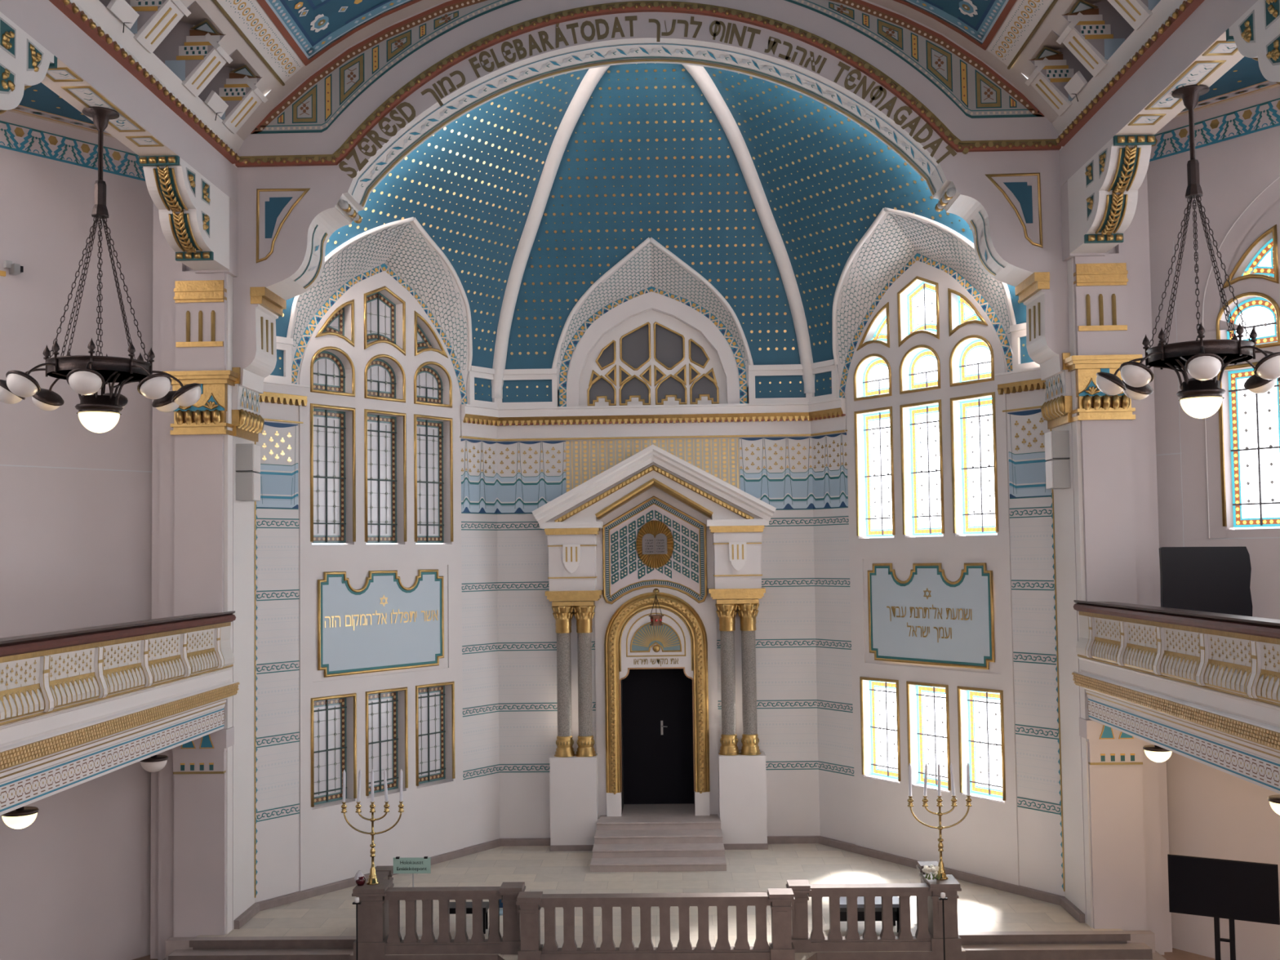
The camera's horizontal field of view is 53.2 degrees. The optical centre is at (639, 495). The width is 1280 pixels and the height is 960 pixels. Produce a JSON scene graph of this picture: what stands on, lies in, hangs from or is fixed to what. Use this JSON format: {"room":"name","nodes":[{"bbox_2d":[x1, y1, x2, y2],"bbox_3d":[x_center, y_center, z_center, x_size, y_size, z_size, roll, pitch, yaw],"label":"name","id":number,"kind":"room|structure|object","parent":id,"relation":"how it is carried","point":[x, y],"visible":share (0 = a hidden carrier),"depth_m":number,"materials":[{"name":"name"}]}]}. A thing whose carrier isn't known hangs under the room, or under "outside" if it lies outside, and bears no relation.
{"room":"house of worship","nodes":[
{"label":"house of worship","id":0,"kind":"room"},
{"bbox_2d":[0,82,153,959],"bbox_3d":[-10.213,0.757,19.746,4.855,14.700,9.021,-1,-3,1],"label":"wall","id":1,"kind":"structure","parent":0,"point":[76,500],"depth_m":22.15,"materials":[{"name":"paint"}]},
{"bbox_2d":[0,260,23,276],"bbox_3d":[-10.535,-3.807,21.418,0.220,0.260,0.320,-3,-3,39],"label":"security camera","id":2,"kind":"object","parent":1,"relation":"attached to","point":[14,268],"visible":1,"depth_m":21.40,"materials":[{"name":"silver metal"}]},
{"bbox_2d":[165,930,1155,959],"bbox_3d":[0.279,7.836,22.063,17.000,0.480,0.200,-1,-3,1],"label":"trim","id":3,"kind":"structure","parent":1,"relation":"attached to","point":[1148,937],"depth_m":21.95,"materials":[{"name":"stone"}]},
{"bbox_2d":[0,0,239,203],"bbox_3d":[-7.742,-6.178,15.920,0.808,1.070,14.860,-1,-3,1],"label":"ceiling","id":4,"kind":"structure","parent":0,"point":[94,68],"depth_m":18.37,"materials":[{"name":"paint"}]},
{"bbox_2d":[0,11,57,114],"bbox_3d":[-7.814,-5.027,15.246,0.681,1.330,2.477,-1,-3,1],"label":"corbel bracket","id":5,"kind":"object","parent":4,"relation":"attached to","point":[24,63],"visible":1,"depth_m":15.44,"materials":[{"name":"white paint"}]},
{"bbox_2d":[0,106,201,432],"bbox_3d":[-7.756,-3.221,18.358,2.664,4.650,2.668,-1,-3,1],"label":"chandelier","id":6,"kind":"object","parent":4,"relation":"hanging from","point":[86,375],"visible":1,"depth_m":18.09,"materials":[{"name":"brown metal"}]},
{"bbox_2d":[254,263,499,902],"bbox_3d":[-5.341,1.477,26.817,0.470,12.780,6.565,-3,-3,38],"label":"wall","id":7,"kind":"structure","parent":0,"point":[299,846],"depth_m":26.07,"materials":[{"name":"white paint"}]},
{"bbox_2d":[256,422,298,509],"bbox_3d":[-6.995,-0.576,24.689,0.006,1.670,0.960,-3,-3,38],"label":"decorative panel","id":8,"kind":"object","parent":7,"relation":"hanging from","point":[278,442],"depth_m":24.72,"materials":[{"name":"blue paint"}]},
{"bbox_2d":[310,346,355,396],"bbox_3d":[-6.285,-2.522,25.878,0.285,0.977,1.118,-3,-3,38],"label":"window","id":9,"kind":"structure","parent":7,"relation":"in","point":[332,371],"depth_m":26.03,"materials":[{"name":"glass"}]},
{"bbox_2d":[310,403,355,542],"bbox_3d":[-6.256,-0.430,25.781,0.285,2.769,1.128,-3,-3,38],"label":"window","id":10,"kind":"structure","parent":7,"relation":"in","point":[332,430],"depth_m":25.97,"materials":[{"name":"glass"}]},
{"bbox_2d":[311,693,356,807],"bbox_3d":[-6.179,5.059,25.526,0.285,2.139,1.128,-3,-3,38],"label":"window","id":11,"kind":"structure","parent":7,"relation":"in","point":[333,717],"depth_m":25.71,"materials":[{"name":"grey glass"}]},
{"bbox_2d":[315,298,354,346],"bbox_3d":[-6.270,-3.560,25.963,0.285,0.998,0.993,-3,-3,38],"label":"window","id":12,"kind":"structure","parent":7,"relation":"in","point":[340,323],"depth_m":26.23,"materials":[{"name":"white paint"}]},
{"bbox_2d":[286,217,472,388],"bbox_3d":[-4.885,-3.873,26.523,1.372,3.527,5.012,-3,-3,38],"label":"window arch","id":13,"kind":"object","parent":7,"relation":"attached to","point":[404,246],"depth_m":26.69,"materials":[{"name":"grey paint"}]},
{"bbox_2d":[317,568,444,677],"bbox_3d":[-5.328,2.603,26.606,0.060,2.090,3.380,-3,-3,38],"label":"wall plaque","id":14,"kind":"object","parent":7,"relation":"attached to","point":[384,624],"visible":1,"depth_m":26.50,"materials":[{"name":"blue"}]},
{"bbox_2d":[364,285,405,355],"bbox_3d":[-5.461,-3.713,27.016,0.285,1.425,1.128,-3,-3,38],"label":"window","id":15,"kind":"structure","parent":7,"relation":"in","point":[384,312],"depth_m":27.19,"materials":[{"name":"glass"}]},
{"bbox_2d":[364,354,405,402],"bbox_3d":[-5.444,-2.484,26.959,0.285,0.977,1.118,-3,-3,38],"label":"window","id":16,"kind":"structure","parent":7,"relation":"in","point":[384,377],"depth_m":27.12,"materials":[{"name":"glass"}]},
{"bbox_2d":[364,408,406,542],"bbox_3d":[-5.415,-0.392,26.862,0.285,2.769,1.128,-3,-3,38],"label":"window","id":17,"kind":"structure","parent":7,"relation":"in","point":[384,435],"depth_m":27.07,"materials":[{"name":"white glass"}]},
{"bbox_2d":[365,686,408,796],"bbox_3d":[-5.339,5.097,26.608,0.285,2.139,1.128,-3,-3,38],"label":"window","id":18,"kind":"structure","parent":7,"relation":"in","point":[386,709],"depth_m":26.82,"materials":[{"name":"glass"}]},
{"bbox_2d":[413,310,448,358],"bbox_3d":[-4.647,-3.485,28.051,0.285,0.998,0.993,-3,-3,38],"label":"window","id":19,"kind":"structure","parent":7,"relation":"in","point":[426,339],"depth_m":28.02,"materials":[{"name":"white paint"}]},
{"bbox_2d":[413,361,452,408],"bbox_3d":[-4.610,-2.446,28.032,0.285,0.977,1.118,-3,-3,38],"label":"window","id":20,"kind":"structure","parent":7,"relation":"in","point":[433,384],"depth_m":28.21,"materials":[{"name":"white glass"}]},
{"bbox_2d":[413,413,453,542],"bbox_3d":[-4.581,-0.353,27.935,0.285,2.769,1.128,-3,-3,38],"label":"window","id":21,"kind":"structure","parent":7,"relation":"in","point":[433,436],"depth_m":28.15,"materials":[{"name":"glass"}]},
{"bbox_2d":[415,681,455,786],"bbox_3d":[-4.504,5.135,27.681,0.285,2.139,1.128,-3,-3,38],"label":"window","id":22,"kind":"structure","parent":7,"relation":"in","point":[434,702],"depth_m":27.89,"materials":[{"name":"glass"}]},
{"bbox_2d":[460,438,497,514],"bbox_3d":[-3.646,-0.423,28.997,0.006,1.670,1.146,-3,-3,38],"label":"drapery","id":23,"kind":"object","parent":7,"relation":"hanging from","point":[478,477],"depth_m":28.98,"materials":[{"name":"blue paint"}]},
{"bbox_2d":[74,0,1182,151],"bbox_3d":[-0.109,-8.425,15.841,16.500,3.400,14.860,-1,-3,1],"label":"ceiling","id":24,"kind":"structure","parent":0,"point":[196,48],"depth_m":21.42,"materials":[{"name":"white paint"}]},
{"bbox_2d":[106,0,139,32],"bbox_3d":[-7.282,-6.771,17.960,0.227,0.301,0.663,-1,-3,1],"label":"box","id":25,"kind":"object","parent":24,"relation":"attached to","point":[121,9],"visible":1,"depth_m":17.94,"materials":[{"name":"white plastic"}]},
{"bbox_2d":[204,90,228,120],"bbox_3d":[-7.193,-6.601,21.655,0.227,0.301,0.663,-1,-3,1],"label":"box","id":26,"kind":"object","parent":24,"relation":"attached to","point":[213,100],"visible":1,"depth_m":21.59,"materials":[{"name":"white"}]},
{"bbox_2d":[1064,71,1087,102],"bbox_3d":[7.288,-6.818,21.320,0.227,0.301,0.663,-1,-3,1],"label":"box","id":27,"kind":"object","parent":24,"relation":"attached to","point":[1077,82],"visible":1,"depth_m":21.26,"materials":[{"name":"white"}]},
{"bbox_2d":[275,62,1026,381],"bbox_3d":[0.187,-5.910,26.993,15.040,6.400,5.260,-1,-3,1],"label":"ceiling","id":28,"kind":"structure","parent":0,"point":[647,154],"depth_m":27.28,"materials":[{"name":"blue paint"}]},
{"bbox_2d":[460,286,846,838],"bbox_3d":[0.343,1.510,28.916,8.618,12.750,1.331,-1,-3,1],"label":"wall","id":29,"kind":"structure","parent":0,"point":[762,447],"depth_m":29.28,"materials":[{"name":"white paint"}]},
{"bbox_2d":[491,65,610,398],"bbox_3d":[-1.757,-5.748,27.229,0.334,6.752,6.248,1,-3,-33],"label":"trim","id":30,"kind":"structure","parent":29,"relation":"attached to","point":[592,77],"depth_m":27.99,"materials":[{"name":"white paint"}]},
{"bbox_2d":[551,237,753,405],"bbox_3d":[0.261,-3.897,28.894,4.686,3.653,1.301,-1,-3,1],"label":"window arch","id":31,"kind":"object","parent":29,"relation":"attached to","point":[650,264],"depth_m":29.17,"materials":[{"name":"grey paint"}]},
{"bbox_2d":[578,308,728,406],"bbox_3d":[0.289,-3.200,29.660,3.480,2.291,0.320,-1,-3,1],"label":"window","id":32,"kind":"structure","parent":29,"relation":"in","point":[651,357],"depth_m":29.68,"materials":[{"name":"white"}]},
{"bbox_2d":[233,835,1085,928],"bbox_3d":[0.362,7.672,25.783,15.040,0.150,6.420,-1,-3,1],"label":"baseboard","id":33,"kind":"structure","parent":29,"relation":"attached to","point":[1063,901],"depth_m":25.46,"materials":[{"name":"stone"}]},
{"bbox_2d":[682,64,815,393],"bbox_3d":[2.144,-5.807,27.139,0.334,6.752,6.248,-3,-3,36],"label":"trim","id":34,"kind":"structure","parent":29,"relation":"attached to","point":[708,87],"depth_m":27.87,"materials":[{"name":"white paint"}]},
{"bbox_2d":[739,436,813,510],"bbox_3d":[3.122,-0.503,29.295,1.662,1.670,0.006,-1,-3,1],"label":"drapery","id":35,"kind":"object","parent":29,"relation":"hanging from","point":[776,471],"depth_m":29.30,"materials":[{"name":"blue paint"}]},
{"bbox_2d":[192,843,1127,959],"bbox_3d":[0.343,7.999,24.727,16.040,0.600,8.540,-1,-3,1],"label":"floor","id":36,"kind":"structure","parent":0,"point":[980,908],"depth_m":24.66,"materials":[{"name":"stone"}]},
{"bbox_2d":[351,879,394,955],"bbox_3d":[-4.479,7.074,21.460,0.560,1.080,0.660,-1,-3,1],"label":"stone post","id":37,"kind":"object","parent":36,"relation":"on","point":[373,911],"visible":0.84,"depth_m":21.18,"materials":[{"name":"brown stone"}]},
{"bbox_2d":[354,870,365,885],"bbox_3d":[-4.704,6.416,21.459,0.200,0.240,0.195,-1,-3,1],"label":"candle jar","id":38,"kind":"object","parent":37,"relation":"on","point":[360,879],"visible":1,"depth_m":21.40,"materials":[{"name":"red glass"}]},
{"bbox_2d":[341,800,404,884],"bbox_3d":[-4.514,5.856,21.587,1.074,1.365,0.220,-1,-3,1],"label":"candelabrum","id":39,"kind":"object","parent":37,"relation":"on","point":[372,879],"visible":1,"depth_m":21.58,"materials":[{"name":"gold metal"}]},
{"bbox_2d":[366,871,389,879],"bbox_3d":[-4.561,7.130,22.161,0.260,1.035,0.800,-1,-3,1],"label":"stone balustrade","id":40,"kind":"object","parent":36,"relation":"on","point":[381,875],"visible":0.02,"depth_m":22.37,"materials":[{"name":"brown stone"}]},
{"bbox_2d":[375,866,394,879],"bbox_3d":[-4.548,7.148,22.710,0.360,1.050,0.360,-1,-3,1],"label":"stone post","id":41,"kind":"object","parent":36,"relation":"on","point":[390,868],"visible":0.17,"depth_m":22.67,"materials":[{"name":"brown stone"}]},
{"bbox_2d":[393,856,431,939],"bbox_3d":[-3.947,6.944,22.114,0.593,1.385,0.318,0,-3,-24],"label":"info sign","id":42,"kind":"object","parent":36,"relation":"on","point":[413,865],"visible":0.91,"depth_m":22.12,"materials":[{"name":"teal plastic"}]},
{"bbox_2d":[384,886,502,954],"bbox_3d":[-3.257,7.071,21.281,1.950,1.035,0.260,-1,-3,1],"label":"stone balustrade","id":43,"kind":"object","parent":36,"relation":"on","point":[477,944],"visible":0.98,"depth_m":21.20,"materials":[{"name":"brown stone"}]},
{"bbox_2d":[449,902,488,933],"bbox_3d":[-3.071,7.409,22.413,0.800,0.460,0.400,-1,-3,1],"label":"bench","id":44,"kind":"object","parent":36,"relation":"on","point":[452,904],"visible":0.39,"depth_m":22.26,"materials":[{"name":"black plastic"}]},
{"bbox_2d":[498,881,525,954],"bbox_3d":[-2.122,7.033,21.291,0.400,1.080,0.430,-1,-3,1],"label":"stone post","id":45,"kind":"object","parent":36,"relation":"on","point":[510,942],"visible":0.81,"depth_m":21.13,"materials":[{"name":"brown stone"}]},
{"bbox_2d":[515,891,542,959],"bbox_3d":[-1.780,7.013,20.753,0.410,1.060,0.410,-1,-3,1],"label":"stone post","id":46,"kind":"object","parent":36,"relation":"on","point":[531,948],"visible":0.97,"depth_m":20.60,"materials":[{"name":"brown stone"}]},
{"bbox_2d":[532,444,776,851],"bbox_3d":[0.377,3.406,29.449,5.453,9.010,2.250,-1,-3,1],"label":"torah ark","id":47,"kind":"object","parent":36,"relation":"on","point":[653,519],"visible":1,"depth_m":28.91,"materials":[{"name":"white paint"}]},
{"bbox_2d":[648,588,663,625],"bbox_3d":[0.366,2.505,28.846,0.340,0.815,0.717,-1,-3,1],"label":"lamp","id":48,"kind":"object","parent":47,"relation":"hanging from","point":[655,620],"visible":1,"depth_m":28.57,"materials":[{"name":"gold metal"}]},
{"bbox_2d":[539,892,770,959],"bbox_3d":[0.249,6.995,20.700,3.730,1.035,0.260,-1,-3,1],"label":"stone balustrade","id":49,"kind":"object","parent":36,"relation":"on","point":[646,950],"visible":0.99,"depth_m":20.62,"materials":[{"name":"brown stone"}]},
{"bbox_2d":[590,803,726,871],"bbox_3d":[0.424,7.542,28.509,2.820,0.660,4.145,-1,-3,1],"label":"steps","id":50,"kind":"structure","parent":36,"relation":"on","point":[646,837],"depth_m":27.53,"materials":[{"name":"stone"}]},
{"bbox_2d":[767,888,795,959],"bbox_3d":[2.284,6.943,20.659,0.420,1.080,0.410,-1,-3,1],"label":"stone post","id":51,"kind":"object","parent":36,"relation":"on","point":[781,946],"visible":0.97,"depth_m":20.51,"materials":[{"name":"brown stone"}]},
{"bbox_2d":[786,880,811,952],"bbox_3d":[2.636,6.962,21.181,0.380,1.080,0.430,-1,-3,1],"label":"stone post","id":52,"kind":"object","parent":36,"relation":"on","point":[801,939],"visible":0.82,"depth_m":21.02,"materials":[{"name":"brown stone"}]},
{"bbox_2d":[828,896,899,933],"bbox_3d":[3.926,7.283,22.227,1.200,0.500,0.550,-1,-3,1],"label":"side table","id":53,"kind":"object","parent":36,"relation":"on","point":[860,909],"visible":0.3,"depth_m":22.01,"materials":[{"name":"grey"}]},
{"bbox_2d":[807,883,932,951],"bbox_3d":[3.795,6.965,21.118,2.020,1.035,0.260,-1,-3,1],"label":"stone balustrade","id":54,"kind":"object","parent":36,"relation":"on","point":[834,941],"visible":0.98,"depth_m":21.03,"materials":[{"name":"brown stone"}]},
{"bbox_2d":[916,861,938,883],"bbox_3d":[5.098,7.003,22.487,0.380,1.050,0.360,-1,-3,1],"label":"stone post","id":55,"kind":"object","parent":36,"relation":"on","point":[921,864],"visible":0.24,"depth_m":22.49,"materials":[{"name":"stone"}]},
{"bbox_2d":[921,874,961,951],"bbox_3d":[5.018,6.926,21.241,0.520,1.090,0.660,-1,-3,1],"label":"stone post","id":56,"kind":"object","parent":36,"relation":"on","point":[950,886],"visible":0.88,"depth_m":20.97,"materials":[{"name":"brown stone"}]},
{"bbox_2d":[921,864,940,879],"bbox_3d":[4.837,6.255,21.223,0.284,0.225,0.197,-1,-3,1],"label":"flower bouquet","id":57,"kind":"object","parent":56,"relation":"on","point":[934,869],"visible":1,"depth_m":21.19,"materials":[{"name":"white plant"}]},
{"bbox_2d":[907,795,972,879],"bbox_3d":[5.022,5.703,21.367,1.074,1.365,0.220,-1,-3,1],"label":"candelabrum","id":58,"kind":"object","parent":56,"relation":"on","point":[941,871],"visible":0.99,"depth_m":21.36,"materials":[{"name":"gold metal"}]},
{"bbox_2d":[150,0,1172,959],"bbox_3d":[0.181,-0.891,23.489,18.000,18.050,1.458,-1,-3,1],"label":"arch","id":59,"kind":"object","parent":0,"point":[989,157],"depth_m":23.26,"materials":[{"name":"paint"}]},
{"bbox_2d":[157,197,239,959],"bbox_3d":[-7.911,0.965,22.775,1.400,14.500,0.520,-1,-3,1],"label":"pilaster","id":60,"kind":"object","parent":59,"relation":"attached to","point":[195,783],"visible":0.8,"depth_m":22.71,"materials":[{"name":"paint"}]},
{"bbox_2d":[138,155,229,270],"bbox_3d":[-7.662,-4.733,21.641,0.681,1.330,2.477,-1,-3,1],"label":"corbel bracket","id":61,"kind":"object","parent":60,"relation":"attached to","point":[193,212],"visible":1,"depth_m":21.40,"materials":[{"name":"white paint"}]},
{"bbox_2d":[235,443,260,501],"bbox_3d":[-7.176,-0.421,23.432,0.320,1.030,0.440,-1,-3,1],"label":"wall speaker","id":62,"kind":"object","parent":59,"relation":"attached to","point":[248,455],"visible":1,"depth_m":23.23,"materials":[{"name":"grey paint"}]},
{"bbox_2d":[1044,430,1071,488],"bbox_3d":[7.538,-0.642,23.091,0.320,1.030,0.440,-1,-3,1],"label":"wall speaker","id":63,"kind":"object","parent":59,"relation":"attached to","point":[1056,442],"visible":1,"depth_m":22.89,"materials":[{"name":"grey paint"}]},
{"bbox_2d":[1060,180,1164,955],"bbox_3d":[8.283,0.723,22.399,1.400,14.500,0.520,-1,-3,1],"label":"pilaster","id":64,"kind":"object","parent":59,"relation":"attached to","point":[1121,784],"visible":0.68,"depth_m":22.34,"materials":[{"name":"paint"}]},
{"bbox_2d":[1067,134,1155,253],"bbox_3d":[7.811,-4.964,21.282,0.681,1.330,2.477,-1,-3,1],"label":"corbel bracket","id":65,"kind":"object","parent":64,"relation":"attached to","point":[1103,193],"visible":1,"depth_m":21.02,"materials":[{"name":"white paint"}]},
{"bbox_2d":[132,947,1215,959],"bbox_3d":[-0.008,7.518,9.918,26.000,0.001,28.500,-1,-3,1],"label":"floor","id":66,"kind":"structure","parent":0,"point":[1176,954],"depth_m":22.10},
{"bbox_2d":[352,897,361,959],"bbox_3d":[-4.583,7.298,20.702,0.280,1.565,0.280,-1,-3,1],"label":"stand","id":67,"kind":"object","parent":66,"relation":"on","point":[356,902],"visible":1,"depth_m":20.70,"materials":[{"name":"black metal"}]},
{"bbox_2d":[162,930,1166,959],"bbox_3d":[0.271,7.843,21.712,17.100,0.574,0.900,-1,-3,1],"label":"steps","id":68,"kind":"structure","parent":66,"relation":"on","point":[1129,951],"depth_m":21.75,"materials":[{"name":"stone"}]},
{"bbox_2d":[938,892,947,959],"bbox_3d":[4.874,7.156,20.483,0.280,1.565,0.280,-1,-3,1],"label":"stand","id":69,"kind":"object","parent":66,"relation":"on","point":[942,897],"visible":1,"depth_m":20.49,"materials":[{"name":"black metal"}]},
{"bbox_2d":[1167,853,1279,959],"bbox_3d":[8.486,6.538,18.538,1.460,2.520,0.450,-2,-3,29],"label":"television","id":70,"kind":"object","parent":66,"relation":"on","point":[1231,890],"visible":1,"depth_m":18.50,"materials":[{"name":"black plastic"}]},
{"bbox_2d":[808,253,1065,896],"bbox_3d":[5.920,1.308,26.556,0.470,12.780,6.565,1,-3,-35],"label":"wall","id":71,"kind":"structure","parent":0,"point":[1018,840],"depth_m":25.82,"materials":[{"name":"white paint"}]},
{"bbox_2d":[811,432,848,509],"bbox_3d":[4.272,-0.541,28.813,0.006,1.670,1.146,1,-3,-35],"label":"drapery","id":72,"kind":"object","parent":71,"relation":"hanging from","point":[829,451],"depth_m":28.79,"materials":[{"name":"blue paint"}]},
{"bbox_2d":[853,353,891,400],"bbox_3d":[5.128,-2.592,27.806,0.285,0.977,1.118,1,-3,-35],"label":"window","id":73,"kind":"structure","parent":71,"relation":"in","point":[873,373],"depth_m":27.99,"materials":[{"name":"white glass"}]},
{"bbox_2d":[856,302,889,351],"bbox_3d":[5.136,-3.632,27.824,0.285,0.998,0.993,1,-3,-35],"label":"window","id":74,"kind":"structure","parent":71,"relation":"in","point":[877,331],"depth_m":27.78,"materials":[{"name":"white glass"}]},
{"bbox_2d":[853,406,895,537],"bbox_3d":[5.157,-0.499,27.709,0.285,2.769,1.128,1,-3,-35],"label":"window","id":75,"kind":"structure","parent":71,"relation":"in","point":[873,429],"depth_m":27.94,"materials":[{"name":"white glass"}]},
{"bbox_2d":[859,676,901,782],"bbox_3d":[5.234,4.989,27.455,0.285,2.139,1.128,1,-3,-35],"label":"window","id":76,"kind":"structure","parent":71,"relation":"in","point":[879,697],"depth_m":27.68,"materials":[{"name":"white glass"}]},
{"bbox_2d":[897,275,939,346],"bbox_3d":[5.894,-3.883,26.753,0.285,1.425,1.128,1,-3,-35],"label":"window","id":77,"kind":"structure","parent":71,"relation":"in","point":[917,302],"depth_m":26.93,"materials":[{"name":"glass"}]},
{"bbox_2d":[899,344,940,394],"bbox_3d":[5.911,-2.654,26.696,0.285,0.977,1.118,1,-3,-35],"label":"window","id":78,"kind":"structure","parent":71,"relation":"in","point":[920,366],"depth_m":26.86,"materials":[{"name":"white glass"}]},
{"bbox_2d":[899,399,944,535],"bbox_3d":[5.940,-0.561,26.599,0.285,2.769,1.128,1,-3,-35],"label":"window","id":79,"kind":"structure","parent":71,"relation":"in","point":[921,423],"depth_m":26.82,"materials":[{"name":"white glass"}]},
{"bbox_2d":[831,207,1016,384],"bbox_3d":[5.290,-4.025,26.287,1.372,3.527,5.012,1,-3,-35],"label":"window arch","id":80,"kind":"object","parent":71,"relation":"attached to","point":[895,237],"depth_m":26.47,"materials":[{"name":"grey paint"}]},
{"bbox_2d":[906,680,951,791],"bbox_3d":[6.016,4.927,26.344,0.285,2.139,1.128,1,-3,-35],"label":"window","id":81,"kind":"structure","parent":71,"relation":"in","point":[927,704],"depth_m":26.55,"materials":[{"name":"white glass"}]},
{"bbox_2d":[867,562,995,669],"bbox_3d":[5.931,2.435,26.345,0.060,2.090,3.380,1,-3,-35],"label":"wall plaque","id":82,"kind":"object","parent":71,"relation":"attached to","point":[927,617],"visible":1,"depth_m":26.24,"materials":[{"name":"blue"}]},
{"bbox_2d":[947,288,987,336],"bbox_3d":[6.657,-3.753,25.664,0.285,0.998,0.993,1,-3,-35],"label":"window","id":83,"kind":"structure","parent":71,"relation":"in","point":[962,312],"depth_m":25.95,"materials":[{"name":"glass"}]},
{"bbox_2d":[949,334,994,386],"bbox_3d":[6.699,-2.717,25.577,0.285,0.977,1.118,1,-3,-35],"label":"window","id":84,"kind":"structure","parent":71,"relation":"in","point":[971,361],"depth_m":25.74,"materials":[{"name":"white glass"}]},
{"bbox_2d":[950,391,998,534],"bbox_3d":[6.728,-0.624,25.480,0.285,2.769,1.128,1,-3,-35],"label":"window","id":85,"kind":"structure","parent":71,"relation":"in","point":[973,420],"depth_m":25.68,"materials":[{"name":"white glass"}]},
{"bbox_2d":[957,685,1005,801],"bbox_3d":[6.804,4.864,25.226,0.285,2.139,1.128,1,-3,-35],"label":"window","id":86,"kind":"structure","parent":71,"relation":"in","point":[980,710],"depth_m":25.41,"materials":[{"name":"white glass"}]},
{"bbox_2d":[1007,408,1051,498],"bbox_3d":[7.412,-0.792,24.355,0.006,1.670,0.960,1,-3,-35],"label":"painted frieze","id":87,"kind":"object","parent":71,"relation":"hanging from","point":[1027,428],"depth_m":24.40,"materials":[{"name":"blue paint"}]},
{"bbox_2d":[1055,0,1257,186],"bbox_3d":[7.584,-6.407,15.565,0.808,1.070,14.860,-1,-3,1],"label":"ceiling","id":88,"kind":"structure","parent":0,"point":[1190,46],"depth_m":18.51,"materials":[{"name":"paint"}]},
{"bbox_2d":[1096,84,1279,418],"bbox_3d":[7.871,-3.431,18.094,2.630,4.690,2.626,-1,-3,1],"label":"chandelier","id":89,"kind":"object","parent":88,"relation":"hanging from","point":[1201,397],"visible":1,"depth_m":17.84,"materials":[{"name":"brown metal"}]},
{"bbox_2d":[1226,0,1279,84],"bbox_3d":[7.659,-5.258,14.887,0.681,1.330,2.477,-1,-3,1],"label":"corbel bracket","id":90,"kind":"object","parent":88,"relation":"attached to","point":[1255,34],"visible":1,"depth_m":15.15,"materials":[{"name":"white paint"}]},
{"bbox_2d":[1146,56,1279,959],"bbox_3d":[10.435,0.447,19.267,4.855,14.700,9.021,-1,-3,1],"label":"wall","id":91,"kind":"structure","parent":0,"point":[1213,813],"depth_m":22.09,"materials":[{"name":"paint"}]},
{"bbox_2d":[1216,292,1279,348],"bbox_3d":[10.357,-2.949,21.666,0.285,0.977,1.118,1,-3,-37],"label":"window","id":92,"kind":"structure","parent":91,"relation":"in","point":[1260,311],"depth_m":21.69,"materials":[{"name":"glass"}]},
{"bbox_2d":[1217,361,1279,527],"bbox_3d":[10.386,-0.856,21.569,0.285,2.769,1.128,1,-3,-37],"label":"window","id":93,"kind":"structure","parent":91,"relation":"in","point":[1249,422],"depth_m":21.77,"materials":[{"name":"glass"}]},
{"bbox_2d":[1222,224,1279,288],"bbox_3d":[10.371,-3.990,21.676,0.285,0.998,0.993,1,-3,-37],"label":"window","id":94,"kind":"structure","parent":91,"relation":"in","point":[1260,259],"depth_m":21.59,"materials":[{"name":"glass"}]},
{"bbox_3d":[-12.841,0.233,7.663,0.300,14.700,22.714,-1,-3,1],"label":"wall","id":95,"kind":"structure","parent":0,"visible":0},
{"bbox_2d":[0,610,239,815],"bbox_3d":[-10.116,2.793,15.534,5.673,2.080,14.800,-1,-3,1],"label":"gallery","id":96,"kind":"object","parent":95,"relation":"attached to","point":[78,706],"visible":1,"depth_m":17.51,"materials":[{"name":"white paint"}]},
{"bbox_2d":[0,806,39,828],"bbox_3d":[-7.848,4.021,16.174,0.441,0.378,0.441,-1,-3,1],"label":"lamp","id":97,"kind":"object","parent":96,"relation":"hanging from","point":[22,817],"visible":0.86,"depth_m":16.03,"materials":[{"name":"white glass"}]},
{"bbox_2d":[139,754,168,772],"bbox_3d":[-7.748,4.214,20.368,0.441,0.378,0.441,-1,-3,1],"label":"lamp","id":98,"kind":"object","parent":96,"relation":"hanging from","point":[155,763],"visible":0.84,"depth_m":20.22,"materials":[{"name":"white glass"}]},
{"bbox_3d":[12.484,-0.146,7.076,0.300,14.700,22.714,-1,-3,1],"label":"wall","id":99,"kind":"structure","parent":0,"visible":0},
{"bbox_2d":[1071,600,1279,794],"bbox_3d":[10.204,2.488,15.063,5.673,2.080,14.800,-1,-3,1],"label":"gallery","id":100,"kind":"object","parent":99,"relation":"attached to","point":[1203,687],"visible":1,"depth_m":17.57,"materials":[{"name":"white paint"}]},
{"bbox_2d":[1142,744,1172,762],"bbox_3d":[8.106,3.977,20.001,0.441,0.378,0.441,-1,-3,1],"label":"lamp","id":101,"kind":"object","parent":100,"relation":"attached to","point":[1154,753],"visible":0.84,"depth_m":19.86,"materials":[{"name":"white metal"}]},
{"bbox_2d":[1159,546,1252,616],"bbox_3d":[8.985,1.785,20.256,1.410,1.960,0.450,-1,-3,1],"label":"screen","id":102,"kind":"object","parent":100,"relation":"on","point":[1217,580],"visible":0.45,"depth_m":20.25,"materials":[{"name":"black plastic"}]},
{"bbox_2d":[1267,794,1279,814],"bbox_3d":[8.006,3.784,15.806,0.441,0.378,0.441,-1,-3,1],"label":"lamp","id":103,"kind":"object","parent":100,"relation":"attached to","point":[1274,800],"visible":1,"depth_m":15.76,"materials":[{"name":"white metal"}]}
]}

